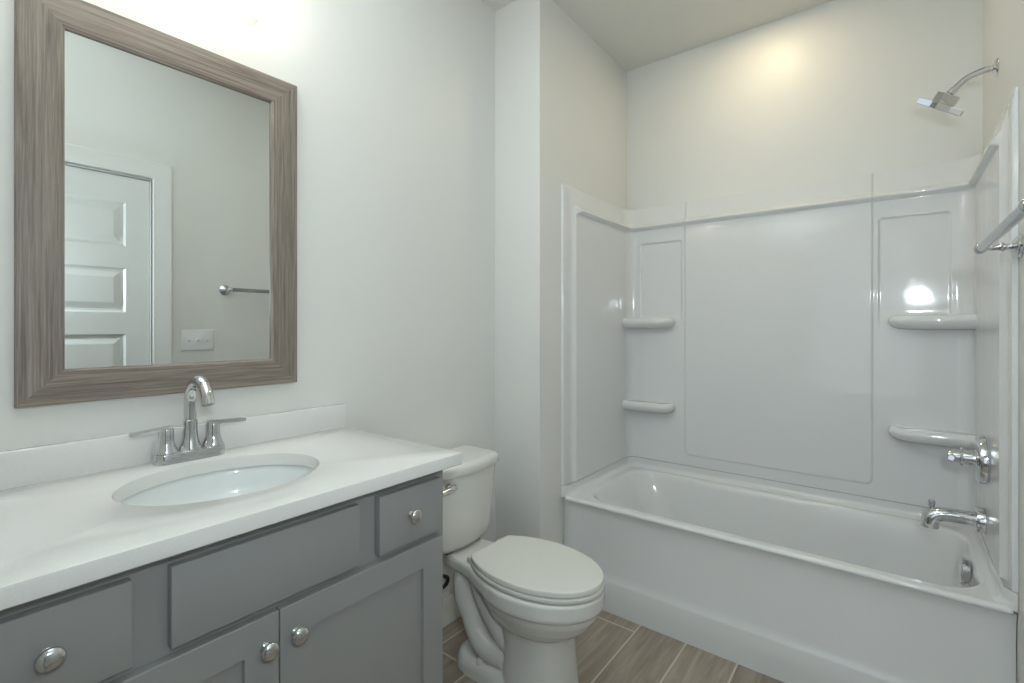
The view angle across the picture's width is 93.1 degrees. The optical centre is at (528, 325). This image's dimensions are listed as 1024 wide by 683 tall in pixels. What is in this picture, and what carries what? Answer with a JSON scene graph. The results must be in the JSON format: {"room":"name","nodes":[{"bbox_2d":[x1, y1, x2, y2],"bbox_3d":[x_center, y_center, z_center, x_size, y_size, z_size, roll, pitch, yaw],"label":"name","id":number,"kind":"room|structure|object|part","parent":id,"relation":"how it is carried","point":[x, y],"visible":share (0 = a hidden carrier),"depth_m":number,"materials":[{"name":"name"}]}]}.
{"room":"bathroom","nodes":[
{"label":"bathroom","id":0,"kind":"room"},
{"bbox_2d":[0,0,494,599],"bbox_3d":[-0.468,-0.117,1.975,0.120,2.735,2.865,0,0,37],"label":"wall","id":1,"kind":"structure","parent":0,"point":[396,98],"depth_m":1.73,"materials":[{"name":"white paint"}]},
{"bbox_2d":[14,0,296,407],"bbox_3d":[-0.910,-0.286,1.274,0.021,0.922,0.607,0,0,37],"label":"mirror","id":2,"kind":"object","parent":1,"relation":"attached to","point":[155,171],"visible":1,"depth_m":1.20,"materials":[{"name":"grey wood"}]},
{"bbox_3d":[-0.910,0.136,1.274,0.021,0.077,0.607,0,0,37],"label":"rail","id":3,"kind":"part","parent":2,"relation":"part of","materials":[{"name":"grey wood"}]},
{"bbox_3d":[-0.913,-0.286,1.276,0.006,0.782,0.467,0,0,37],"label":"glass","id":4,"kind":"part","parent":2,"relation":"part of","materials":[{"name":"white mirror"}]},
{"bbox_3d":[-0.910,-0.709,1.274,0.021,0.077,0.607,0,0,37],"label":"rail","id":5,"kind":"part","parent":2,"relation":"part of","materials":[{"name":"grey wood"}]},
{"bbox_2d":[0,403,345,489],"bbox_3d":[-0.914,0.304,1.269,0.020,0.078,0.957,0,0,37],"label":"backsplash","id":6,"kind":"structure","parent":1,"relation":"attached to","point":[45,463],"depth_m":1.17,"materials":[{"name":"white stone"}]},
{"bbox_2d":[443,574,449,588],"bbox_3d":[-0.383,0.970,1.909,0.092,0.236,0.127,0,0,37],"label":"water supply valve","id":7,"kind":"object","parent":1,"relation":"attached to","point":[445,576],"visible":0.2,"depth_m":1.92,"materials":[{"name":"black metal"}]},
{"bbox_2d":[443,594,460,627],"bbox_3d":[-0.390,1.198,1.967,0.014,0.105,0.796,0,0,37],"label":"baseboard","id":8,"kind":"structure","parent":1,"relation":"attached to","point":[451,613],"depth_m":2.04,"materials":[{"name":"white paint"}]},
{"bbox_2d":[495,0,626,544],"bbox_3d":[0.212,-0.117,2.559,0.258,2.735,0.873,0,0,37],"label":"wall","id":9,"kind":"structure","parent":0,"point":[561,98],"depth_m":2.23,"materials":[{"name":"white paint"}]},
{"bbox_2d":[443,610,783,682],"bbox_3d":[-0.151,1.300,0.820,2.020,0.100,4.325,0,0,37],"label":"floor","id":10,"kind":"structure","parent":0,"point":[614,649],"depth_m":1.81,"materials":[{"name":"brown tile"}]},
{"bbox_2d":[0,470,442,682],"bbox_3d":[-0.701,0.813,1.090,0.572,0.874,0.928,0,0,37],"label":"vanity cabinet","id":11,"kind":"object","parent":10,"relation":"on","point":[349,591],"visible":0.99,"depth_m":0.94,"materials":[{"name":"grey paint"}]},
{"bbox_3d":[-0.671,0.466,0.680,0.028,0.034,0.034,0,0,37],"label":"knob","id":12,"kind":"part","parent":11,"relation":"part of","materials":[{"name":"silver metal"}]},
{"bbox_3d":[-0.693,0.470,0.692,0.020,0.137,0.199,0,0,37],"label":"drawer","id":13,"kind":"part","parent":11,"relation":"part of","materials":[{"name":"grey paint"}]},
{"bbox_3d":[-0.623,0.844,0.784,0.020,0.576,0.426,0,0,37],"label":"door","id":14,"kind":"part","parent":11,"relation":"part of","materials":[{"name":"grey paint"}]},
{"bbox_2d":[0,403,461,610],"bbox_3d":[-0.695,0.320,1.103,0.570,0.110,0.959,0,0,37],"label":"countertop","id":15,"kind":"structure","parent":11,"relation":"on","point":[64,525],"depth_m":1.02,"materials":[{"name":"white stone"}]},
{"bbox_2d":[128,375,245,465],"bbox_3d":[-0.863,0.233,1.243,0.195,0.218,0.183,0,0,-10],"label":"faucet","id":16,"kind":"object","parent":15,"relation":"on","point":[166,452],"visible":1,"depth_m":1.23,"materials":[{"name":"silver metal"}]},
{"bbox_3d":[-0.917,0.256,1.179,0.016,0.013,0.090,0,0,31],"label":"lever","id":17,"kind":"part","parent":16,"relation":"part of","materials":[{"name":"silver metal"}]},
{"bbox_3d":[-0.902,0.286,1.208,0.050,0.060,0.050,0,0,37],"label":"handle","id":18,"kind":"part","parent":16,"relation":"part of","materials":[{"name":"silver metal"}]},
{"bbox_3d":[-0.871,0.329,1.249,0.050,0.026,0.158,0,0,37],"label":"plate","id":19,"kind":"part","parent":16,"relation":"part of","materials":[{"name":"silver metal"}]},
{"bbox_3d":[-0.871,0.278,1.249,0.050,0.078,0.050,0,0,37],"label":"spout","id":20,"kind":"part","parent":16,"relation":"part of","materials":[{"name":"silver metal"}]},
{"bbox_3d":[-0.824,0.185,1.214,0.144,0.122,0.028,0,0,37],"label":"spout","id":21,"kind":"part","parent":16,"relation":"part of","materials":[{"name":"silver metal"}]},
{"bbox_3d":[-0.839,0.286,1.291,0.050,0.060,0.050,0,0,37],"label":"handle","id":22,"kind":"part","parent":16,"relation":"part of","materials":[{"name":"silver metal"}]},
{"bbox_3d":[-0.816,0.256,1.313,0.016,0.013,0.090,0,0,43],"label":"lever","id":23,"kind":"part","parent":16,"relation":"part of","materials":[{"name":"silver metal"}]},
{"bbox_2d":[119,465,314,505],"bbox_3d":[-0.693,0.452,1.115,0.404,0.152,0.464,0,0,37],"label":"sink","id":24,"kind":"object","parent":15,"relation":"in","point":[222,484],"visible":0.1,"depth_m":1.25,"materials":[{"name":"white ceramic"}]},
{"bbox_3d":[-0.491,0.615,0.918,0.028,0.034,0.034,0,0,37],"label":"knob","id":25,"kind":"part","parent":11,"relation":"part of","materials":[{"name":"silver metal"}]},
{"bbox_3d":[-0.456,0.615,0.965,0.028,0.034,0.034,0,0,37],"label":"knob","id":26,"kind":"part","parent":11,"relation":"part of","materials":[{"name":"silver metal"}]},
{"bbox_3d":[-0.365,0.844,1.125,0.020,0.576,0.425,0,0,37],"label":"door","id":27,"kind":"part","parent":11,"relation":"part of","materials":[{"name":"grey paint"}]},
{"bbox_3d":[-0.295,0.470,1.216,0.020,0.137,0.195,0,0,37],"label":"drawer","id":28,"kind":"part","parent":11,"relation":"part of","materials":[{"name":"grey paint"}]},
{"bbox_3d":[-0.280,0.469,1.198,0.028,0.034,0.034,0,0,37],"label":"knob","id":29,"kind":"part","parent":11,"relation":"part of","materials":[{"name":"silver metal"}]},
{"bbox_2d":[443,445,604,682],"bbox_3d":[-0.080,0.880,1.745,0.755,0.739,0.383,0,0,37],"label":"toilet","id":30,"kind":"object","parent":10,"relation":"on","point":[523,602],"visible":0.98,"depth_m":1.66,"materials":[{"name":"porcelain"},{"name":"plastic"},{"name":"chrome metal"}]},
{"bbox_3d":[-0.288,0.583,1.720,0.038,0.031,0.087,0,0,37],"label":"flush lever","id":31,"kind":"part","parent":30,"relation":"part of","materials":[{"name":"silver metal"}]},
{"bbox_3d":[-0.286,0.701,1.903,0.221,0.296,0.348,0,0,37],"label":"tank","id":32,"kind":"part","parent":30,"relation":"part of","materials":[{"name":"white ceramic"}]},
{"bbox_3d":[-0.284,0.532,1.902,0.236,0.042,0.368,0,0,37],"label":"tank lid","id":33,"kind":"part","parent":30,"relation":"part of","materials":[{"name":"white ceramic"}]},
{"bbox_3d":[-0.015,1.052,1.712,0.609,0.396,0.354,0,0,37],"label":"bowl","id":34,"kind":"part","parent":30,"relation":"part of","materials":[{"name":"white ceramic"}]},
{"bbox_3d":[0.041,0.824,1.670,0.463,0.020,0.332,0,0,37],"label":"lid","id":35,"kind":"part","parent":30,"relation":"part of","materials":[{"name":"white plastic"}]},
{"bbox_3d":[0.045,0.845,1.666,0.457,0.017,0.338,0,0,37],"label":"seat","id":36,"kind":"part","parent":30,"relation":"part of","materials":[{"name":"white plastic"}]},
{"bbox_2d":[561,456,1018,682],"bbox_3d":[0.971,0.997,2.087,1.520,0.506,0.708,0,0,37],"label":"bathtub","id":37,"kind":"object","parent":10,"relation":"on","point":[785,582],"visible":0.91,"depth_m":1.86,"materials":[{"name":"white plastic"}]},
{"bbox_2d":[564,466,1013,614],"bbox_3d":[0.971,0.983,2.084,1.501,0.375,0.690,0,0,37],"label":"basin","id":38,"kind":"object","parent":37,"relation":"in","point":[663,540],"depth_m":1.99,"materials":[{"name":"white plastic"}]},
{"bbox_2d":[481,0,833,70],"bbox_3d":[0.290,-1.535,1.402,2.020,0.100,2.865,0,0,37],"label":"ceiling","id":39,"kind":"structure","parent":0,"point":[635,33],"depth_m":2.36,"materials":[{"name":"white paint"}]},
{"bbox_2d":[627,0,982,209],"bbox_3d":[1.166,-0.117,2.460,1.900,2.735,0.120,0,0,37],"label":"wall","id":40,"kind":"structure","parent":0,"point":[833,89],"depth_m":2.27,"materials":[{"name":"white paint"}]},
{"bbox_2d":[561,86,1018,592],"bbox_3d":[0.972,0.038,2.089,1.520,1.411,0.704,0,0,37],"label":"shower surround","id":41,"kind":"object","parent":40,"relation":"attached to","point":[845,334],"visible":0.99,"depth_m":2.23,"materials":[{"name":"white plastic"}]},
{"bbox_3d":[0.361,0.038,2.503,0.046,1.411,0.627,0,0,37],"label":"panel","id":42,"kind":"part","parent":41,"relation":"part of","materials":[{"name":"white plastic"}]},
{"bbox_2d":[622,400,675,413],"bbox_3d":[0.668,0.449,2.680,0.275,0.059,0.106,0,0,37],"label":"shelf","id":43,"kind":"object","parent":41,"relation":"attached to","point":[628,406],"depth_m":2.65,"materials":[{"name":"white plastic"}]},
{"bbox_2d":[622,318,675,328],"bbox_3d":[0.668,-0.015,2.680,0.275,0.059,0.106,0,0,37],"label":"shelf","id":44,"kind":"object","parent":41,"relation":"attached to","point":[627,323],"depth_m":2.64,"materials":[{"name":"white plastic"}]},
{"bbox_3d":[1.161,0.038,2.339,1.520,1.411,0.077,0,0,37],"label":"panel","id":45,"kind":"part","parent":41,"relation":"part of","materials":[{"name":"white plastic"}]},
{"bbox_2d":[888,425,975,448],"bbox_3d":[1.624,0.449,1.957,0.275,0.059,0.106,0,0,37],"label":"shelf","id":46,"kind":"object","parent":41,"relation":"attached to","point":[936,436],"depth_m":1.94,"materials":[{"name":"white plastic"}]},
{"bbox_2d":[888,314,976,329],"bbox_3d":[1.624,-0.015,1.957,0.275,0.059,0.106,0,0,37],"label":"shelf","id":47,"kind":"object","parent":41,"relation":"attached to","point":[895,321],"depth_m":1.92,"materials":[{"name":"white plastic"}]},
{"bbox_2d":[920,499,987,533],"bbox_3d":[1.486,0.669,1.697,0.174,0.097,0.084,0,0,37],"label":"tub spout","id":48,"kind":"object","parent":41,"relation":"attached to","point":[931,518],"visible":1,"depth_m":1.68,"materials":[{"name":"silver metal"}]},
{"bbox_3d":[1.441,0.642,1.731,0.022,0.042,0.022,0,0,37],"label":"diverter knob","id":49,"kind":"part","parent":48,"relation":"part of","materials":[{"name":"silver metal"}]},
{"bbox_3d":[1.480,0.679,1.702,0.159,0.079,0.052,0,0,37],"label":"spout","id":50,"kind":"part","parent":48,"relation":"part of","materials":[{"name":"silver metal"}]},
{"bbox_2d":[947,435,989,484],"bbox_3d":[1.514,0.455,1.676,0.102,0.164,0.164,0,0,37],"label":"shower valve","id":51,"kind":"object","parent":41,"relation":"attached to","point":[979,457],"visible":1,"depth_m":1.63,"materials":[{"name":"silver metal"}]},
{"bbox_3d":[1.496,0.455,1.671,0.078,0.062,0.092,0,0,37],"label":"handle","id":52,"kind":"part","parent":51,"relation":"part of","materials":[{"name":"silver metal"}]},
{"bbox_3d":[1.536,0.038,1.613,0.046,1.411,0.627,0,0,37],"label":"panel","id":53,"kind":"part","parent":41,"relation":"part of","materials":[{"name":"white plastic"}]},
{"bbox_2d":[983,0,1023,682],"bbox_3d":[1.011,-0.117,0.780,0.120,2.735,2.745,0,0,37],"label":"wall","id":54,"kind":"structure","parent":0,"point":[1003,20],"depth_m":1.36,"materials":[{"name":"white paint"}]},
{"bbox_2d":[917,57,998,116],"bbox_3d":[1.499,-0.814,1.702,0.214,0.170,0.101,0,0,37],"label":"fitting","id":55,"kind":"object","parent":54,"relation":"attached to","point":[942,101],"visible":1,"depth_m":1.69,"materials":[{"name":"silver metal"}]},
{"bbox_3d":[1.525,-0.847,1.667,0.115,0.064,0.020,0,0,37],"label":"arm","id":56,"kind":"part","parent":55,"relation":"part of","materials":[{"name":"silver metal"}]},
{"bbox_2d":[974,198,1023,257],"bbox_3d":[1.117,-0.218,1.100,0.097,0.064,0.682,0,0,37],"label":"towel bar","id":57,"kind":"object","parent":54,"relation":"attached to","point":[1016,246],"visible":1,"depth_m":1.20,"materials":[{"name":"silver metal"}]},
{"bbox_3d":[1.303,-0.218,1.346,0.097,0.064,0.064,0,0,37],"label":"post","id":58,"kind":"part","parent":57,"relation":"part of","materials":[{"name":"silver metal"}]},
{"bbox_3d":[0.930,-0.218,0.854,0.097,0.064,0.064,0,0,37],"label":"post","id":59,"kind":"part","parent":57,"relation":"part of","materials":[{"name":"silver metal"}]}
]}

